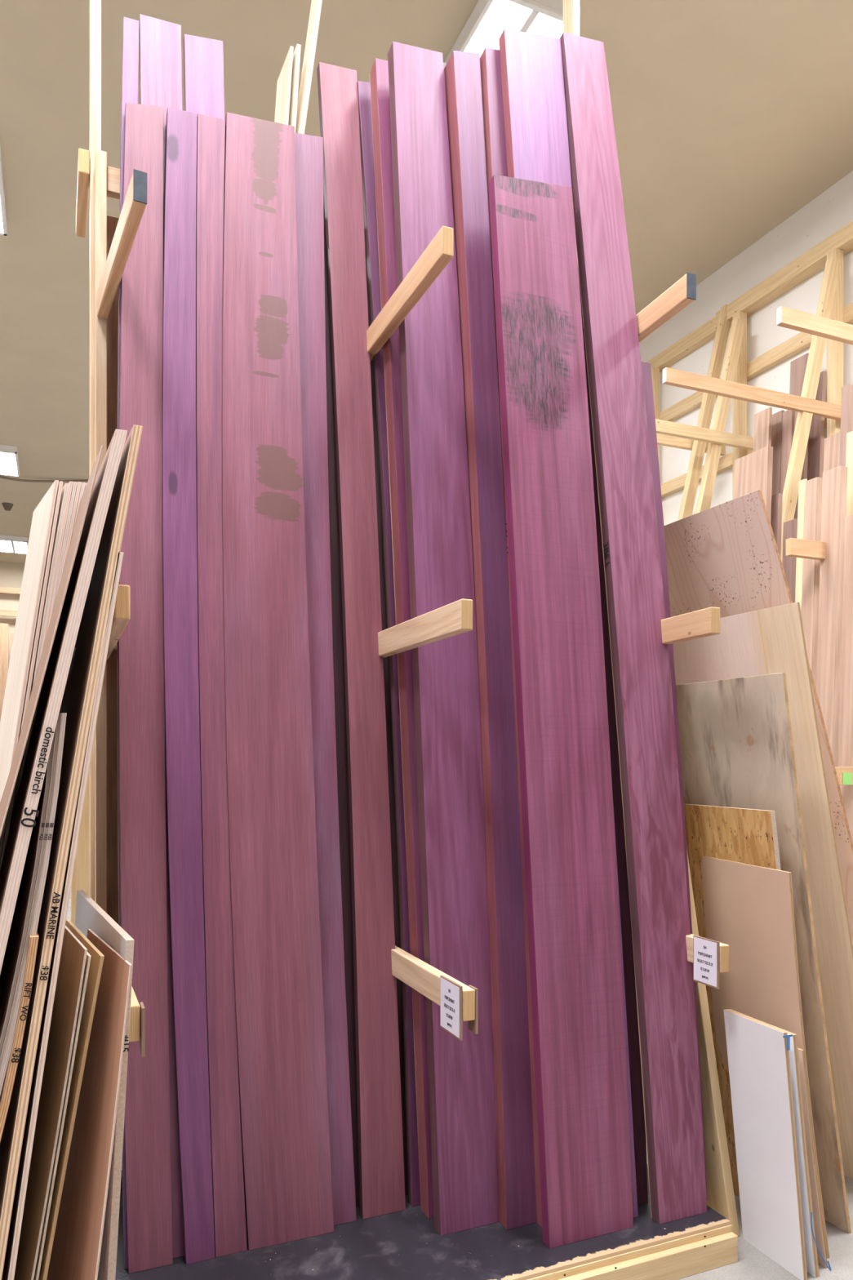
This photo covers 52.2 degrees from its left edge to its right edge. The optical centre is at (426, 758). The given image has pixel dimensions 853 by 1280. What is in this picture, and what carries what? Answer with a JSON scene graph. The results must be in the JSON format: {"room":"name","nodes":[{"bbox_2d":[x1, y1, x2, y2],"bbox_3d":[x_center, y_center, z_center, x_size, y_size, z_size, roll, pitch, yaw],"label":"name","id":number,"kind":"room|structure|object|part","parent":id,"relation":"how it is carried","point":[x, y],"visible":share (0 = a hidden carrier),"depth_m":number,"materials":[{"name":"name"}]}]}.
{"room":"hardware store","nodes":[
{"label":"hardware store","id":0,"kind":"room"},
{"bbox_2d":[0,560,25,666],"bbox_3d":[-10.686,-1.575,21.180,15.000,6.450,0.150,0,0,-23],"label":"wall","id":1,"kind":"structure","parent":0,"point":[11,573],"depth_m":21.31,"materials":[{"name":"paint"}]},
{"bbox_2d":[0,586,21,617],"bbox_3d":[-11.014,-3.775,20.675,6.000,0.692,0.080,0,0,-23],"label":"wall rack","id":2,"kind":"object","parent":1,"relation":"attached to","point":[2,589],"visible":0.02,"depth_m":21.03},
{"bbox_3d":[-11.014,-3.499,20.675,6.000,0.140,0.080,0,0,-23],"label":"rail","id":3,"kind":"part","parent":2,"relation":"part of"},
{"bbox_3d":[-11.014,-4.051,20.675,6.000,0.140,0.080,0,0,-23],"label":"rail","id":4,"kind":"part","parent":2,"relation":"part of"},
{"bbox_2d":[0,0,852,563],"bbox_3d":[-4.249,-4.850,6.123,15.000,0.100,32.600,0,0,-23],"label":"ceiling","id":5,"kind":"structure","parent":0,"point":[731,117],"depth_m":6.50,"materials":[{"name":"paint"}]},
{"bbox_2d":[0,148,7,235],"bbox_3d":[-3.812,-4.742,7.136,0.620,0.113,1.220,0,0,-23],"label":"ceiling light","id":6,"kind":"object","parent":5,"relation":"attached to","point":[3,224],"visible":1,"depth_m":7.43,"materials":[{"name":"white metal"}]},
{"bbox_2d":[1,502,13,511],"bbox_3d":[-7.914,-4.740,16.445,0.200,0.120,0.200,0,0,-23],"label":"sprinkler head","id":7,"kind":"object","parent":5,"relation":"attached to","point":[7,506],"visible":1,"depth_m":16.39},
{"bbox_2d":[0,444,19,476],"bbox_3d":[-6.830,-4.742,13.839,0.620,0.113,1.220,0,0,-23],"label":"ceiling light","id":8,"kind":"object","parent":5,"relation":"attached to","point":[9,461],"visible":1,"depth_m":13.77,"materials":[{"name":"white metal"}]},
{"bbox_3d":[-6.597,-4.700,13.294,0.620,0.030,0.035,0,0,-23],"label":"frame","id":9,"kind":"part","parent":8,"relation":"part of","materials":[{"name":"white metal"}]},
{"bbox_3d":[-6.559,-4.700,13.955,0.030,0.030,1.220,0,0,-23],"label":"frame","id":10,"kind":"part","parent":8,"relation":"part of","materials":[{"name":"white metal"}]},
{"bbox_2d":[0,534,28,554],"bbox_3d":[-9.188,-4.742,19.356,0.620,0.113,1.220,0,0,-23],"label":"ceiling light","id":11,"kind":"object","parent":5,"relation":"attached to","point":[8,544],"visible":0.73,"depth_m":19.14,"materials":[{"name":"white metal"}]},
{"bbox_3d":[-8.956,-4.700,18.811,0.620,0.030,0.035,0,0,-23],"label":"frame","id":12,"kind":"part","parent":11,"relation":"part of","materials":[{"name":"white metal"}]},
{"bbox_2d":[0,475,88,482],"bbox_3d":[-6.644,-4.757,14.841,1.795,0.086,0.191,0,0,-17],"label":"cable","id":13,"kind":"object","parent":5,"relation":"attached to","point":[1,477],"visible":0.87,"depth_m":14.89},
{"bbox_2d":[444,0,581,62],"bbox_3d":[0.461,-4.742,5.994,0.620,0.113,1.220,0,0,-23],"label":"ceiling light","id":14,"kind":"object","parent":5,"relation":"attached to","point":[486,24],"visible":0.23,"depth_m":5.55,"materials":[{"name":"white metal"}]},
{"bbox_3d":[0.190,-4.700,5.878,0.030,0.030,1.220,0,0,-23],"label":"frame","id":15,"kind":"part","parent":14,"relation":"part of","materials":[{"name":"white metal"}]},
{"bbox_3d":[0.694,-4.700,5.449,0.620,0.030,0.035,0,0,-23],"label":"frame","id":16,"kind":"part","parent":14,"relation":"part of","materials":[{"name":"white metal"}]},
{"bbox_2d":[46,888,852,1279],"bbox_3d":[-4.249,1.700,6.123,15.000,0.100,32.600,0,0,-23],"label":"floor","id":17,"kind":"structure","parent":0,"point":[752,1264],"depth_m":2.83,"materials":[{"name":"concrete"}]},
{"bbox_2d":[0,623,8,719],"bbox_3d":[-10.106,-0.776,20.726,0.270,4.853,0.060,0,0,-23],"label":"board","id":18,"kind":"object","parent":17,"relation":"on","point":[3,627],"visible":0.44,"depth_m":20.71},
{"bbox_2d":[0,931,38,1141],"bbox_3d":[-1.148,1.028,2.195,0.281,1.244,0.620,0,0,-27],"label":"plywood sheet","id":19,"kind":"object","parent":17,"relation":"on","point":[7,1086],"visible":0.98,"depth_m":1.97,"materials":[{"name":"brown"}]},
{"bbox_2d":[0,733,54,1053],"bbox_3d":[-1.224,0.772,2.358,0.353,1.755,0.947,0,0,-27],"label":"plywood sheet","id":20,"kind":"object","parent":17,"relation":"on","point":[18,931],"visible":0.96,"depth_m":2.07,"materials":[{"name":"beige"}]},
{"bbox_2d":[0,712,61,1071],"bbox_3d":[-1.214,0.772,2.357,0.353,1.755,0.937,0,0,-27],"label":"plywood sheet","id":21,"kind":"object","parent":20,"relation":"on","point":[57,727],"visible":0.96,"depth_m":2.01,"materials":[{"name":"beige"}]},
{"bbox_2d":[0,712,66,1095],"bbox_3d":[-1.204,0.773,2.356,0.354,1.755,0.927,0,0,-27],"label":"plywood sheet","id":22,"kind":"object","parent":21,"relation":"on","point":[63,717],"visible":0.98,"depth_m":2.01,"materials":[{"name":"brown wood"}]},
{"bbox_2d":[0,480,58,856],"bbox_3d":[-1.308,0.430,2.567,0.410,2.440,0.370,0,0,-23],"label":"plywood sheet","id":23,"kind":"object","parent":17,"relation":"on","point":[42,515],"visible":0.94,"depth_m":2.55,"materials":[{"name":"brown wood"}]},
{"bbox_2d":[0,480,62,869],"bbox_3d":[-1.298,0.431,2.572,0.412,2.439,0.370,0,0,-23],"label":"plywood sheet","id":24,"kind":"object","parent":17,"relation":"on","point":[60,483],"visible":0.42,"depth_m":2.46,"materials":[{"name":"brown wood"}]},
{"bbox_2d":[0,481,73,974],"bbox_3d":[-1.259,0.429,2.589,0.379,2.442,0.370,0,0,-23],"label":"plywood sheet","id":25,"kind":"object","parent":17,"relation":"on","point":[70,483],"visible":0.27,"depth_m":2.48,"materials":[{"name":"brown wood"}]},
{"bbox_2d":[11,483,68,813],"bbox_3d":[-1.265,0.433,2.586,0.370,2.434,0.370,0,0,-23],"label":"plywood sheet","id":26,"kind":"object","parent":17,"relation":"on","point":[64,489],"visible":0.28,"depth_m":2.47,"materials":[{"name":"brown wood"}]},
{"bbox_2d":[3,481,77,959],"bbox_3d":[-1.251,0.429,2.592,0.385,2.442,0.370,0,0,-23],"label":"plywood sheet","id":27,"kind":"object","parent":17,"relation":"on","point":[74,483],"visible":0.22,"depth_m":2.48,"materials":[{"name":"brown wood"}]},
{"bbox_2d":[13,925,87,1279],"bbox_3d":[-1.048,1.055,2.298,0.194,1.189,0.580,0,0,-31],"label":"plywood sheet","id":28,"kind":"object","parent":17,"relation":"on","point":[73,953],"visible":0.56,"depth_m":2.17,"materials":[{"name":"wood"}]},
{"bbox_2d":[0,445,103,837],"bbox_3d":[-1.222,0.454,2.305,0.650,2.391,0.800,0,0,-23],"label":"plywood sheet","id":29,"kind":"object","parent":17,"relation":"on","point":[6,798],"visible":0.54,"depth_m":2.13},
{"bbox_2d":[1,551,123,1279],"bbox_3d":[-1.061,0.582,2.396,0.309,2.136,0.923,0,0,-27],"label":"plywood sheet","id":30,"kind":"object","parent":17,"relation":"on","point":[10,1262],"visible":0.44,"depth_m":2.01,"materials":[{"name":"wood"}]},
{"bbox_2d":[33,952,91,1279],"bbox_3d":[-1.037,1.064,2.303,0.186,1.173,0.579,0,0,-31],"label":"plywood sheet","id":31,"kind":"object","parent":17,"relation":"on","point":[88,956],"visible":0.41,"depth_m":2.08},
{"bbox_2d":[44,481,81,678],"bbox_3d":[-1.244,0.428,2.595,0.391,2.443,0.370,0,0,-23],"label":"plywood sheet","id":32,"kind":"object","parent":17,"relation":"on","point":[78,484],"visible":0.16,"depth_m":2.49,"materials":[{"name":"brown wood"}]},
{"bbox_2d":[0,429,127,973],"bbox_3d":[-1.179,0.438,2.400,0.532,2.424,1.038,0,0,-27],"label":"plywood sheet","id":33,"kind":"object","parent":17,"relation":"on","point":[22,822],"visible":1,"depth_m":2.02,"materials":[{"name":"brown wood"}]},
{"bbox_2d":[63,647,75,692],"bbox_3d":[-1.141,0.666,2.612,0.142,1.968,0.316,0,0,-29],"label":"sheet","id":34,"kind":"object","parent":17,"relation":"on","point":[74,650],"visible":0.08,"depth_m":2.53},
{"bbox_2d":[0,424,142,1279],"bbox_3d":[-1.082,0.430,2.441,0.391,2.440,1.028,0,0,-27],"label":"plywood sheet","id":35,"kind":"object","parent":17,"relation":"on","point":[78,696],"visible":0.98,"depth_m":2.04,"materials":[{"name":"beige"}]},
{"bbox_2d":[38,920,104,1279],"bbox_3d":[-1.021,1.066,2.320,0.206,1.168,0.581,0,0,-31],"label":"plywood sheet","id":36,"kind":"object","parent":17,"relation":"on","point":[96,962],"visible":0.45,"depth_m":2.12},
{"bbox_2d":[71,482,85,533],"bbox_3d":[-1.237,0.428,2.598,0.398,2.443,0.370,0,0,-23],"label":"plywood sheet","id":37,"kind":"object","parent":17,"relation":"on","point":[82,484],"visible":0.15,"depth_m":2.50,"materials":[{"name":"brown wood"}]},
{"bbox_2d":[70,772,88,925],"bbox_3d":[-1.547,0.630,3.906,0.110,2.040,0.040,0,0,-23],"label":"pine offcut","id":38,"kind":"object","parent":17,"relation":"on","point":[80,880],"visible":0.04,"depth_m":3.89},
{"bbox_2d":[46,928,132,1279],"bbox_3d":[-0.886,1.067,2.232,0.133,1.165,0.525,0,0,-32],"label":"plywood sheet","id":39,"kind":"object","parent":17,"relation":"on","point":[75,1255],"visible":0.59,"depth_m":2.17,"materials":[{"name":"wood"}]},
{"bbox_2d":[75,889,133,1279],"bbox_3d":[-0.959,1.043,2.472,0.083,1.213,0.913,0,0,-29],"label":"sheet","id":40,"kind":"object","parent":17,"relation":"on","point":[88,914],"visible":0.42,"depth_m":2.09,"materials":[{"name":"grey"}]},
{"bbox_2d":[274,45,293,124],"bbox_3d":[-0.780,-0.726,3.832,0.341,4.753,0.220,0,0,-23],"label":"board","id":41,"kind":"object","parent":17,"relation":"on","point":[282,95],"visible":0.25,"depth_m":3.84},
{"bbox_2d":[288,44,301,132],"bbox_3d":[-0.716,-0.736,3.794,0.320,4.772,0.100,0,0,-23],"label":"board","id":42,"kind":"object","parent":17,"relation":"on","point":[296,55],"visible":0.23,"depth_m":3.81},
{"bbox_2d":[295,0,322,133],"bbox_3d":[-0.797,-0.896,3.770,0.704,5.091,0.120,0,0,-23],"label":"board","id":43,"kind":"object","parent":17,"relation":"on","point":[316,5],"visible":0.15,"depth_m":3.84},
{"bbox_2d":[75,0,740,1279],"bbox_3d":[-0.129,-1.575,3.249,2.160,6.449,1.643,0,0,-23],"label":"rack","id":44,"kind":"object","parent":17,"relation":"on","point":[406,1244],"visible":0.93,"depth_m":2.84,"materials":[{"name":"yellow wood"}]},
{"bbox_3d":[-1.341,-2.190,3.391,0.038,0.089,0.430,0,0,-23],"label":"arm","id":45,"kind":"part","parent":44,"relation":"part of","materials":[{"name":"beige wood"}]},
{"bbox_3d":[-1.235,-1.575,3.246,0.038,6.449,0.090,0,0,-23],"label":"post","id":46,"kind":"part","parent":44,"relation":"part of","materials":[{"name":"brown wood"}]},
{"bbox_3d":[-1.184,-0.265,3.164,0.038,3.830,0.090,0,0,-23],"label":"post","id":47,"kind":"part","parent":44,"relation":"part of","materials":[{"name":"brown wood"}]},
{"bbox_3d":[-0.290,-2.095,3.535,1.894,0.090,0.038,0,0,-23],"label":"rail","id":48,"kind":"part","parent":44,"relation":"part of","materials":[{"name":"brown wood"}]},
{"bbox_3d":[-0.263,-0.240,3.624,2.014,3.540,0.012,0,0,-23],"label":"panel","id":49,"kind":"part","parent":44,"relation":"part of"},
{"bbox_3d":[-0.969,-0.399,2.674,0.038,0.089,0.980,0,0,-23],"label":"arm","id":50,"kind":"part","parent":44,"relation":"part of","materials":[{"name":"brown wood"}]},
{"bbox_3d":[-0.989,-1.621,2.797,0.038,0.089,0.741,0,0,-28],"label":"arm","id":51,"kind":"part","parent":44,"relation":"part of","materials":[{"name":"beige wood"}]},
{"bbox_2d":[116,16,138,1268],"bbox_3d":[-0.970,-0.531,2.844,0.078,4.127,0.490,0,0,-21],"label":"board","id":52,"kind":"object","parent":44,"relation":"on","point":[130,68],"visible":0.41,"depth_m":3.00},
{"bbox_3d":[-0.942,0.653,2.631,0.038,0.089,1.080,0,0,-24],"label":"arm","id":53,"kind":"part","parent":44,"relation":"part of","materials":[{"name":"yellow wood"}]},
{"bbox_2d":[118,102,173,1273],"bbox_3d":[-0.910,-0.364,2.812,0.162,3.794,0.444,0,0,-23],"label":"board","id":54,"kind":"object","parent":44,"relation":"on","point":[141,709],"visible":0.88,"depth_m":2.77,"materials":[{"name":"wood"}]},
{"bbox_2d":[138,13,184,1257],"bbox_3d":[-0.859,-0.548,2.893,0.142,4.162,0.491,0,0,-23],"label":"board","id":55,"kind":"object","parent":44,"relation":"on","point":[160,40],"visible":0.22,"depth_m":3.06,"materials":[{"name":"wood"}]},
{"bbox_2d":[161,106,214,1264],"bbox_3d":[-0.790,-0.363,2.848,0.135,3.792,0.450,0,0,-23],"label":"board","id":56,"kind":"object","parent":44,"relation":"on","point":[180,568],"visible":1,"depth_m":2.81,"materials":[{"name":"wood"}]},
{"bbox_2d":[183,34,224,119],"bbox_3d":[-0.720,-0.543,2.952,0.138,4.152,0.490,0,0,-23],"label":"board","id":57,"kind":"object","parent":44,"relation":"on","point":[203,59],"visible":0.21,"depth_m":3.13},
{"bbox_2d":[195,113,247,1257],"bbox_3d":[-0.696,-0.367,2.891,0.124,3.801,0.451,0,0,-23],"label":"board","id":58,"kind":"object","parent":44,"relation":"on","point":[227,1166],"visible":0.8,"depth_m":2.85,"materials":[{"name":"wood"}]},
{"bbox_2d":[222,111,333,1250],"bbox_3d":[-0.531,-0.392,2.958,0.314,3.849,0.453,0,0,-23],"label":"board","id":59,"kind":"object","parent":44,"relation":"on","point":[273,860],"visible":1,"depth_m":2.92,"materials":[{"name":"wood"}]},
{"bbox_2d":[294,132,356,1225],"bbox_3d":[-0.374,-0.400,3.071,0.133,3.868,0.464,0,0,-23],"label":"board","id":60,"kind":"object","parent":44,"relation":"on","point":[308,149],"visible":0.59,"depth_m":3.05,"materials":[{"name":"wood"}]},
{"bbox_2d":[323,195,359,1205],"bbox_3d":[-0.320,-0.430,3.193,0.105,3.926,0.464,0,0,-23],"label":"board","id":61,"kind":"object","parent":44,"relation":"on","point":[335,575],"visible":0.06,"depth_m":3.14,"materials":[{"name":"wood"}]},
{"bbox_2d":[316,62,405,1219],"bbox_3d":[-0.247,-0.573,3.156,0.164,4.213,0.522,0,0,-23],"label":"board","id":62,"kind":"object","parent":44,"relation":"on","point":[379,1098],"visible":0.98,"depth_m":3.12,"materials":[{"name":"wood"}]},
{"bbox_2d":[364,230,408,1195],"bbox_3d":[-0.150,-0.313,3.252,0.097,3.690,0.438,0,0,-23],"label":"board","id":63,"kind":"object","parent":44,"relation":"on","point":[383,598],"visible":0.07,"depth_m":3.20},
{"bbox_2d":[356,80,420,1207],"bbox_3d":[-0.134,-0.552,3.204,0.072,4.173,0.510,0,0,-28],"label":"board","id":64,"kind":"object","parent":44,"relation":"on","point":[369,199],"visible":0.51,"depth_m":3.19,"materials":[{"name":"wood"}]},
{"bbox_2d":[369,57,433,1218],"bbox_3d":[-0.090,-0.552,3.123,0.066,4.178,0.503,0,0,-23],"label":"board","id":65,"kind":"object","parent":44,"relation":"on","point":[379,73],"visible":0.74,"depth_m":3.11,"materials":[{"name":"purple wood"}]},
{"bbox_3d":[-0.116,-1.567,3.066,0.040,0.089,0.930,0,0,-23],"label":"arm","id":66,"kind":"part","parent":44,"relation":"part of","materials":[{"name":"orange wood"}]},
{"bbox_3d":[-0.090,-0.412,2.996,0.038,0.089,1.080,0,0,-23],"label":"arm","id":67,"kind":"part","parent":44,"relation":"part of","materials":[{"name":"brown wood"}]},
{"bbox_3d":[-0.087,0.711,2.997,0.038,0.089,1.080,0,0,-23],"label":"arm","id":68,"kind":"part","parent":44,"relation":"part of","materials":[{"name":"brown wood"}]},
{"bbox_2d":[387,41,498,1235],"bbox_3d":[0.054,-0.547,3.047,0.233,4.164,0.470,0,0,-23],"label":"board","id":69,"kind":"object","parent":44,"relation":"on","point":[452,833],"visible":0.96,"depth_m":3.00,"materials":[{"name":"wood"}]},
{"bbox_2d":[444,50,537,1229],"bbox_3d":[0.218,-0.541,3.072,0.125,4.159,0.491,0,0,-23],"label":"board","id":70,"kind":"object","parent":44,"relation":"on","point":[517,1195],"visible":0.87,"depth_m":3.02,"materials":[{"name":"wood"}]},
{"bbox_2d":[480,47,542,1226],"bbox_3d":[0.321,-0.556,3.068,0.079,4.182,0.476,0,0,-23],"label":"board","id":71,"kind":"object","parent":44,"relation":"on","point":[490,59],"visible":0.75,"depth_m":3.19,"materials":[{"name":"purple"}]},
{"bbox_2d":[488,174,633,1248],"bbox_3d":[0.457,-0.279,2.973,0.342,3.626,0.418,0,0,-23],"label":"board","id":72,"kind":"object","parent":44,"relation":"on","point":[570,859],"visible":1,"depth_m":2.94,"materials":[{"name":"wood"}]},
{"bbox_2d":[498,28,638,1217],"bbox_3d":[0.489,-0.601,3.082,0.270,4.272,0.497,0,0,-23],"label":"board","id":73,"kind":"object","parent":44,"relation":"on","point":[531,67],"visible":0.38,"depth_m":3.22,"materials":[{"name":"wood"}]},
{"bbox_3d":[0.676,-1.575,4.063,0.038,6.449,0.090,0,0,-23],"label":"post","id":74,"kind":"part","parent":44,"relation":"part of","materials":[{"name":"brown wood"}]},
{"bbox_2d":[577,267,648,1204],"bbox_3d":[0.642,-0.323,3.181,0.128,3.714,0.440,0,0,-31],"label":"board","id":75,"kind":"object","parent":44,"relation":"on","point":[636,1080],"visible":0.23,"depth_m":3.09,"materials":[{"name":"wood"}]},
{"bbox_2d":[560,31,706,1224],"bbox_3d":[0.743,-0.620,3.148,0.245,4.309,0.572,0,0,-29],"label":"board","id":76,"kind":"object","parent":44,"relation":"on","point":[633,580],"visible":1,"depth_m":3.10,"materials":[{"name":"purple"}]},
{"bbox_3d":[0.760,-1.639,3.453,0.038,0.089,0.909,0,0,-21],"label":"arm","id":77,"kind":"part","parent":44,"relation":"part of","materials":[{"name":"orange wood"}]},
{"bbox_2d":[640,361,707,1200],"bbox_3d":[0.832,0.006,3.161,0.218,3.055,0.390,0,0,-23],"label":"board","id":78,"kind":"object","parent":44,"relation":"on","point":[646,366],"visible":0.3,"depth_m":3.26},
{"bbox_3d":[0.785,-0.457,3.386,0.038,0.089,1.052,0,0,-20],"label":"arm","id":79,"kind":"part","parent":44,"relation":"part of","materials":[{"name":"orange wood"}]},
{"bbox_3d":[0.796,0.661,3.375,0.038,0.089,1.081,0,0,-20],"label":"arm","id":80,"kind":"part","parent":44,"relation":"part of","materials":[{"name":"brown wood"}]},
{"bbox_2d":[684,803,781,1197],"bbox_3d":[1.123,0.913,3.221,0.172,1.474,0.609,0,0,-20],"label":"board","id":81,"kind":"object","parent":17,"relation":"on","point":[741,835],"visible":0.11,"depth_m":3.20,"materials":[{"name":"wood"}]},
{"bbox_2d":[646,221,852,785],"bbox_3d":[1.935,-1.319,8.277,1.930,5.960,9.300,0,0,-23],"label":"wall rack","id":82,"kind":"object","parent":17,"relation":"on","point":[832,322],"visible":0.4,"depth_m":7.54,"materials":[{"name":"yellow wood"}]},
{"bbox_3d":[1.901,-4.220,10.688,0.098,0.140,4.840,0,0,-23],"label":"rail","id":83,"kind":"part","parent":82,"relation":"part of","materials":[{"name":"yellow wood"}]},
{"bbox_3d":[2.423,-2.966,8.192,0.963,0.105,0.045,0,0,-23],"label":"arm","id":84,"kind":"part","parent":82,"relation":"part of","materials":[{"name":"yellow wood"}]},
{"bbox_3d":[2.443,-2.875,7.733,1.288,0.105,0.045,0,0,-23],"label":"arm","id":85,"kind":"part","parent":82,"relation":"part of","materials":[{"name":"yellow wood"}]},
{"bbox_3d":[2.791,-2.850,8.643,0.068,0.120,9.300,0,0,-23],"label":"wall rail","id":86,"kind":"part","parent":82,"relation":"part of","materials":[{"name":"yellow wood"}]},
{"bbox_3d":[2.580,-2.781,6.693,1.853,0.105,0.045,0,0,-23],"label":"arm","id":87,"kind":"part","parent":82,"relation":"part of","materials":[{"name":"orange wood"}]},
{"bbox_3d":[2.791,-3.615,8.643,0.068,0.130,9.300,0,0,-23],"label":"wall rail","id":88,"kind":"part","parent":82,"relation":"part of","materials":[{"name":"yellow wood"}]},
{"bbox_3d":[3.718,-4.220,6.386,0.138,0.140,4.420,0,0,-23],"label":"rail","id":89,"kind":"part","parent":82,"relation":"part of","materials":[{"name":"yellow wood"}]},
{"bbox_3d":[3.043,-1.299,5.706,1.778,0.105,0.045,0,0,-23],"label":"arm","id":90,"kind":"part","parent":82,"relation":"part of","materials":[{"name":"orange wood"}]},
{"bbox_3d":[3.015,-2.767,5.792,1.762,0.105,0.045,0,0,-23],"label":"arm","id":91,"kind":"part","parent":82,"relation":"part of","materials":[{"name":"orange wood"}]},
{"bbox_3d":[3.185,0.104,5.375,1.777,0.105,0.045,0,0,-23],"label":"arm","id":92,"kind":"part","parent":82,"relation":"part of","materials":[{"name":"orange wood"}]},
{"bbox_2d":[733,445,773,521],"bbox_3d":[2.370,-0.312,6.472,0.207,3.923,0.341,0,0,-23],"label":"board","id":93,"kind":"object","parent":17,"relation":"on","point":[753,473],"visible":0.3,"depth_m":6.43,"materials":[{"name":"brown wood"}]},
{"bbox_2d":[663,489,852,942],"bbox_3d":[1.445,0.341,3.685,0.878,2.619,0.800,0,0,-23],"label":"plywood sheet","id":94,"kind":"object","parent":17,"relation":"on","point":[726,556],"visible":0.31,"depth_m":3.37,"materials":[{"name":"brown wood"}]},
{"bbox_2d":[672,602,852,1179],"bbox_3d":[1.384,0.551,3.485,0.485,2.198,0.720,0,0,-23],"label":"plywood sheet","id":95,"kind":"object","parent":17,"relation":"on","point":[771,640],"visible":0.33,"depth_m":3.23,"materials":[{"name":"brown wood"}]},
{"bbox_2d":[753,407,772,452],"bbox_3d":[2.678,-0.597,7.104,0.210,4.494,0.170,0,0,-23],"label":"board","id":96,"kind":"object","parent":17,"relation":"on","point":[763,419],"visible":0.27,"depth_m":7.11,"materials":[{"name":"brown wood"}]},
{"bbox_2d":[675,672,851,1233],"bbox_3d":[1.184,0.683,3.307,0.317,1.934,0.750,0,0,-23],"label":"sheet","id":97,"kind":"object","parent":17,"relation":"on","point":[736,744],"visible":0.48,"depth_m":3.04,"materials":[{"name":"brown wood"}]},
{"bbox_2d":[701,856,830,1257],"bbox_3d":[1.184,1.009,3.084,0.179,1.282,0.530,0,0,-15],"label":"sheet","id":98,"kind":"object","parent":17,"relation":"on","point":[748,908],"visible":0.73,"depth_m":3.01,"materials":[{"name":"wood"}]},
{"bbox_2d":[724,1008,808,1279],"bbox_3d":[1.104,1.252,2.847,0.110,0.797,0.273,0,0,-23],"label":"sheet","id":99,"kind":"object","parent":17,"relation":"on","point":[758,1052],"visible":1,"depth_m":2.83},
{"bbox_2d":[770,493,782,557],"bbox_3d":[2.496,-0.139,6.352,0.183,3.578,0.090,0,0,-23],"label":"board","id":100,"kind":"object","parent":17,"relation":"on","point":[777,499],"visible":0.21,"depth_m":6.34,"materials":[{"name":"brown wood"}]},
{"bbox_2d":[771,409,784,495],"bbox_3d":[2.821,-0.601,7.151,0.210,4.501,0.107,0,0,-23],"label":"board","id":101,"kind":"object","parent":17,"relation":"on","point":[776,428],"visible":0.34,"depth_m":7.17,"materials":[{"name":"brown wood"}]},
{"bbox_2d":[728,1008,831,1277],"bbox_3d":[1.155,1.258,2.877,0.136,0.783,0.327,0,0,-23],"label":"sheet","id":102,"kind":"object","parent":17,"relation":"on","point":[811,1243],"visible":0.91,"depth_m":2.75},
{"bbox_2d":[780,409,795,493],"bbox_3d":[2.865,-0.589,7.048,0.209,4.478,0.104,0,0,-23],"label":"board","id":103,"kind":"object","parent":17,"relation":"on","point":[788,416],"visible":0.16,"depth_m":7.08,"materials":[{"name":"brown wood"}]},
{"bbox_2d":[782,518,797,602],"bbox_3d":[2.447,0.011,5.942,0.171,3.278,0.116,0,0,-23],"label":"board","id":104,"kind":"object","parent":17,"relation":"on","point":[790,527],"visible":0.23,"depth_m":5.94,"materials":[{"name":"brown wood"}]},
{"bbox_2d":[789,352,808,519],"bbox_3d":[3.060,-0.861,7.293,0.241,5.021,0.183,0,0,-23],"label":"board","id":105,"kind":"object","parent":17,"relation":"on","point":[798,366],"visible":0.2,"depth_m":7.31,"materials":[{"name":"brown wood"}]},
{"bbox_2d":[795,479,807,612],"bbox_3d":[2.435,-0.098,5.751,0.160,3.495,0.056,0,0,-23],"label":"board","id":106,"kind":"object","parent":17,"relation":"on","point":[802,487],"visible":0.27,"depth_m":5.76,"materials":[{"name":"brown wood"}]},
{"bbox_2d":[801,476,822,688],"bbox_3d":[2.451,-0.076,5.609,0.198,3.453,0.093,0,0,-23],"label":"board","id":107,"kind":"object","parent":17,"relation":"on","point":[813,505],"visible":0.25,"depth_m":5.59,"materials":[{"name":"brown wood"}]},
{"bbox_2d":[798,1048,827,1268],"bbox_3d":[1.192,1.290,2.935,0.119,0.719,0.300,0,0,-23],"label":"sheet","id":108,"kind":"object","parent":17,"relation":"on","point":[820,1237],"visible":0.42,"depth_m":2.80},
{"bbox_2d":[807,371,826,480],"bbox_3d":[3.151,-0.760,7.172,0.233,4.820,0.142,0,0,-23],"label":"board","id":109,"kind":"object","parent":17,"relation":"on","point":[816,435],"visible":0.16,"depth_m":7.16,"materials":[{"name":"brown wood"}]},
{"bbox_2d":[816,466,848,766],"bbox_3d":[2.491,-0.076,5.415,0.198,3.453,0.138,0,0,-23],"label":"board","id":110,"kind":"object","parent":17,"relation":"on","point":[834,488],"visible":0.48,"depth_m":5.39,"materials":[{"name":"brown wood"}]},
{"bbox_2d":[823,431,840,471],"bbox_3d":[2.871,-0.334,6.181,0.179,3.968,0.242,0,0,-23],"label":"board","id":111,"kind":"object","parent":17,"relation":"on","point":[832,443],"visible":0.15,"depth_m":6.25,"materials":[{"name":"brown wood"}]},
{"bbox_2d":[837,515,852,842],"bbox_3d":[2.506,0.102,5.146,0.174,3.097,0.142,0,0,-23],"label":"board","id":112,"kind":"object","parent":17,"relation":"on","point":[846,709],"visible":0.37,"depth_m":5.17,"materials":[{"name":"brown wood"}]},
{"bbox_2d":[840,383,852,466],"bbox_3d":[2.778,-0.433,5.861,0.216,4.166,0.062,0,0,-23],"label":"board","id":113,"kind":"object","parent":17,"relation":"on","point":[846,412],"visible":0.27,"depth_m":5.87,"materials":[{"name":"brown wood"}]},
{"bbox_2d":[845,431,852,516],"bbox_3d":[2.712,-0.234,5.588,0.181,3.768,0.143,0,0,-23],"label":"board","id":114,"kind":"object","parent":17,"relation":"on","point":[849,458],"visible":0.2,"depth_m":5.64,"materials":[{"name":"brown wood"}]},
{"bbox_2d":[639,170,852,525],"bbox_3d":[2.716,-1.575,9.100,0.150,6.450,32.600,0,0,-23],"label":"wall","id":115,"kind":"structure","parent":0,"point":[832,210],"depth_m":8.08,"materials":[{"name":"white paint"}]}
]}

